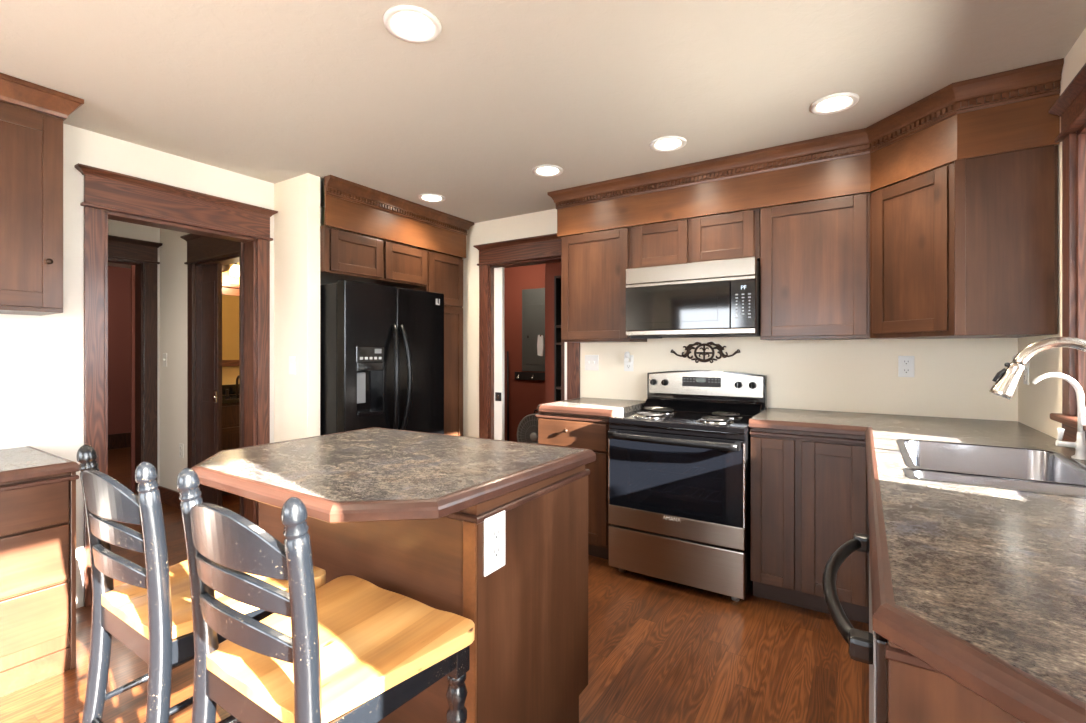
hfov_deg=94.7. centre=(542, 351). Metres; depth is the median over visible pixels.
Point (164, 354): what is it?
light switch
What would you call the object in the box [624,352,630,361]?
night light
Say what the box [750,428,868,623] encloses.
base cabinet
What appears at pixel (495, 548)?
socket
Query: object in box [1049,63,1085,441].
window
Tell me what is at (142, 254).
door
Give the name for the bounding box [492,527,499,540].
socket
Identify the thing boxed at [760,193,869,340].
upper cabinet
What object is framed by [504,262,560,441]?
wall
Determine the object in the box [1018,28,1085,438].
wall
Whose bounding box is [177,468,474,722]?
bar chair
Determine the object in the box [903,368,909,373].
socket
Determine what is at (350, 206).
soffit
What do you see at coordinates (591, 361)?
light switch
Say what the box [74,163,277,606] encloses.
door frame
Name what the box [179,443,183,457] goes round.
wall outlet
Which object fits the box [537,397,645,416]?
countertop
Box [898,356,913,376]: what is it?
wall outlet
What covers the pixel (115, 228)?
wall
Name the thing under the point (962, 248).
upper cabinet
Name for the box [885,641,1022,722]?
base cabinet
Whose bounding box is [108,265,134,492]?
wall
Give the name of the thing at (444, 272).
tall cabinet
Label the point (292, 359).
light switch
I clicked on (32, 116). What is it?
upper cabinet
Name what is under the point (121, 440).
baseboard
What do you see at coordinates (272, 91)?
ceiling
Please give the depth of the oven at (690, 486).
2.70 m
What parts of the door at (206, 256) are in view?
casing, pull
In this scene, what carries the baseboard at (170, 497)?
attached to the wall at (296, 199)
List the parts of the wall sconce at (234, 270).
lamp shade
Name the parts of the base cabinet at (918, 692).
rail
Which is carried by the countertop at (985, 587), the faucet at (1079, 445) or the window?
the faucet at (1079, 445)
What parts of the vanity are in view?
drawer, door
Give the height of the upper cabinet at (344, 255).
0.297 m
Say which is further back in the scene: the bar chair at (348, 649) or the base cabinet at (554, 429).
the base cabinet at (554, 429)
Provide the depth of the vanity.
4.50 m
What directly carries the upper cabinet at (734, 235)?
attached to the wall at (953, 378)
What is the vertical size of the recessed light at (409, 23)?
0.010 m
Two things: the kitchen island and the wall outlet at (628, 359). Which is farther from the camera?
the wall outlet at (628, 359)
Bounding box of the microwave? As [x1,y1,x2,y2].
[626,257,759,338]
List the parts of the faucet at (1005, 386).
spout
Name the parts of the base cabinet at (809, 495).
door, rail, door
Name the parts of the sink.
bowl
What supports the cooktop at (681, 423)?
in the stove at (679, 463)
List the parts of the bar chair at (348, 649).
post, post, seat, leg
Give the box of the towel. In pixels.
[537,335,543,355]
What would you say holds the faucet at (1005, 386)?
on the countertop at (985, 587)
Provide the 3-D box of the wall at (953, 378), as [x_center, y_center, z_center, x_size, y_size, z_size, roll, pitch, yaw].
[0.661,0.082,3.679,4.398,2.430,0.120,0,0,33]
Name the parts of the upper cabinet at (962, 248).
door, panel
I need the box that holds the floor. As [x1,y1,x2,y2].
[0,447,868,722]
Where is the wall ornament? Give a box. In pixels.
[670,342,739,362]
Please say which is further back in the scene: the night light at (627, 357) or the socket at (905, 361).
the night light at (627, 357)
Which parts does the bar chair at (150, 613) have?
post, post, seat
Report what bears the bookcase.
on the floor
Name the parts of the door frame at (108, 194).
casing, casing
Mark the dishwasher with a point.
(866, 647)
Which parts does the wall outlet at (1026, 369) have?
plate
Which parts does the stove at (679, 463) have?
knob, knob, drawer, display panel, knob, knob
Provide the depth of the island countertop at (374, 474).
1.49 m
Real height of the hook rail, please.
0.095 m
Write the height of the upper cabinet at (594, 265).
0.751 m
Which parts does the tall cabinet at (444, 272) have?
door, door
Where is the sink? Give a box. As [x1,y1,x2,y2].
[896,439,1085,497]
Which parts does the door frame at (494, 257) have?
casing, casing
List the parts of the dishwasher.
handle, door trim, door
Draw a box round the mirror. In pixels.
[222,283,238,366]
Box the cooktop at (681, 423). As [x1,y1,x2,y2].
[609,408,753,439]
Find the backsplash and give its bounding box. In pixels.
[222,384,238,394]
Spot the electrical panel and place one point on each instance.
(533, 300)
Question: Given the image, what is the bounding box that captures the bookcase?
[554,275,560,401]
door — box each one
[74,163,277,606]
[108,235,162,495]
[180,234,238,506]
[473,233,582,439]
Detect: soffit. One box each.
[324,175,473,257]
[547,58,1063,237]
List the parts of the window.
casing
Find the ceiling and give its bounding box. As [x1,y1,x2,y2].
[0,0,1085,267]
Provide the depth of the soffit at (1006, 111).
2.61 m
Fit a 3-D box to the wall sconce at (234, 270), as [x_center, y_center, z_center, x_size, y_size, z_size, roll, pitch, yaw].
[-3.061,-0.828,4.898,0.262,0.200,0.137,0,0,4]
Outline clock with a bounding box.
[696,378,705,381]
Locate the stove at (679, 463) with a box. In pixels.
[608,370,766,600]
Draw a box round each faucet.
[225,375,238,395]
[989,337,1085,398]
[1032,373,1085,459]
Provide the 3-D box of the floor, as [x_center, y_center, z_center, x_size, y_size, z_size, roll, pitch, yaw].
[-2.880,1.327,3.202,10.100,0.060,9.100,0,0,33]
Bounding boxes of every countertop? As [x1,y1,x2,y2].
[0,446,79,482]
[191,427,595,522]
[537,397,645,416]
[749,408,1085,722]
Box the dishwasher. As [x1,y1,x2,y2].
[823,533,887,722]
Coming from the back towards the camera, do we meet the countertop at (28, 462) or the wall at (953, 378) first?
the wall at (953, 378)
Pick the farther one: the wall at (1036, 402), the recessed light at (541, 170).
the recessed light at (541, 170)
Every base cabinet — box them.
[0,472,78,696]
[536,411,623,559]
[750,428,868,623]
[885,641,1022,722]
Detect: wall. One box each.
[0,123,273,608]
[108,219,159,485]
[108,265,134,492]
[160,173,319,491]
[222,263,238,394]
[320,206,417,247]
[463,163,1017,437]
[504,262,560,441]
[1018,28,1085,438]
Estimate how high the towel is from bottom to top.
0.213 m
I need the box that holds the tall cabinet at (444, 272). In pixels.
[409,250,462,435]
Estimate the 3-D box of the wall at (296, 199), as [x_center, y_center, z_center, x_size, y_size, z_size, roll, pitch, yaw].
[-2.437,0.082,3.845,2.315,2.430,0.118,0,0,33]
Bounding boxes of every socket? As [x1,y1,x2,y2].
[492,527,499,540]
[492,545,499,558]
[903,359,909,364]
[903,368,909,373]
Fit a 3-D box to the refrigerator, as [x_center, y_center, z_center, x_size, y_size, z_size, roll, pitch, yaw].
[-1.291,0.423,3.695,0.848,1.748,0.891,0,0,33]
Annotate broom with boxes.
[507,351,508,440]
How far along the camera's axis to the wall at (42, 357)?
2.51 m
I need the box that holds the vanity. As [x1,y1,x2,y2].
[222,394,238,495]
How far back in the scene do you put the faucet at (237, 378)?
4.85 m
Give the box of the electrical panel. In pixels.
[522,288,544,371]
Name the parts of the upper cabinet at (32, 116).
door, crown, knob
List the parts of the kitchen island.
panel, rail, panel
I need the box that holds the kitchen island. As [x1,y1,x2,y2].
[259,465,589,722]
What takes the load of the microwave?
attached to the upper cabinet at (734, 235)
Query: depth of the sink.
1.78 m
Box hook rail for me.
[515,372,544,380]
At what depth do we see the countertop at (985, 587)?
0.81 m
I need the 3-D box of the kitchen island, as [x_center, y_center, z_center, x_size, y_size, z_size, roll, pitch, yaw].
[-0.440,0.844,1.818,1.046,0.904,0.632,0,0,33]
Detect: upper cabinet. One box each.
[0,72,83,315]
[320,226,426,288]
[561,227,646,342]
[631,209,759,267]
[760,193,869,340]
[870,145,1057,338]
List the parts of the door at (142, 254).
casing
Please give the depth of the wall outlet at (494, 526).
1.33 m
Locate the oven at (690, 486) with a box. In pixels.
[608,428,745,550]
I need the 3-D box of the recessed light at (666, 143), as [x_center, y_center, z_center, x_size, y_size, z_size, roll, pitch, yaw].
[0.680,-1.128,2.725,0.196,0.010,0.196,0,0,33]
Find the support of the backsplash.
attached to the wall at (121, 281)
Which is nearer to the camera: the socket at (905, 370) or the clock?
the socket at (905, 370)
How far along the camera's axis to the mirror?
4.96 m
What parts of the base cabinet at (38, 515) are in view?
drawer, drawer, drawer, rail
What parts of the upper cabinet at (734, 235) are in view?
door, door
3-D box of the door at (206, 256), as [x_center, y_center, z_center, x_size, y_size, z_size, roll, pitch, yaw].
[-2.460,0.185,3.833,0.980,2.224,0.166,0,0,33]
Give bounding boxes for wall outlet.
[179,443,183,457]
[484,510,504,576]
[624,352,632,370]
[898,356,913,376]
[1012,354,1028,384]
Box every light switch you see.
[163,353,166,366]
[289,356,295,373]
[585,355,598,370]
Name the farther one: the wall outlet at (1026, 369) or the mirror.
the mirror
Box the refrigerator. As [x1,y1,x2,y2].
[320,280,443,434]
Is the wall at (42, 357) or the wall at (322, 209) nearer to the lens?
the wall at (42, 357)
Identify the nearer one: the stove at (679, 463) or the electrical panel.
the stove at (679, 463)
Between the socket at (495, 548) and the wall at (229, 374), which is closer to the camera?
the socket at (495, 548)
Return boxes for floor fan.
[517,409,537,443]
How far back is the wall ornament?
3.33 m
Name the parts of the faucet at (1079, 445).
spout, lever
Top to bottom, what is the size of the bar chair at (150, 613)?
1.049 m
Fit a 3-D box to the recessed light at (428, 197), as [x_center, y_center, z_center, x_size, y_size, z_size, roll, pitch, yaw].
[-0.818,-1.128,3.682,0.196,0.010,0.196,0,0,33]
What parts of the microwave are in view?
door, control panel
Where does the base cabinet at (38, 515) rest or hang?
on the floor
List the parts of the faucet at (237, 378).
spout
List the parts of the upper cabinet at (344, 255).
door, door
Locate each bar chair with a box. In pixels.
[76,445,325,722]
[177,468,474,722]
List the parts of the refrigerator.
door, control panel, handle, handle, door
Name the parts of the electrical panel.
door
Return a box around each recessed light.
[383,5,441,42]
[418,193,444,201]
[532,165,562,176]
[650,136,686,151]
[810,92,858,114]
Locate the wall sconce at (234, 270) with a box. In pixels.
[222,263,238,276]
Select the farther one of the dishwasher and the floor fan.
the floor fan
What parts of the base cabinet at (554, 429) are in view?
rail, drawer, door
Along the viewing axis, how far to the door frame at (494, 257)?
4.32 m
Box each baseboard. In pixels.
[108,432,130,449]
[158,486,180,508]

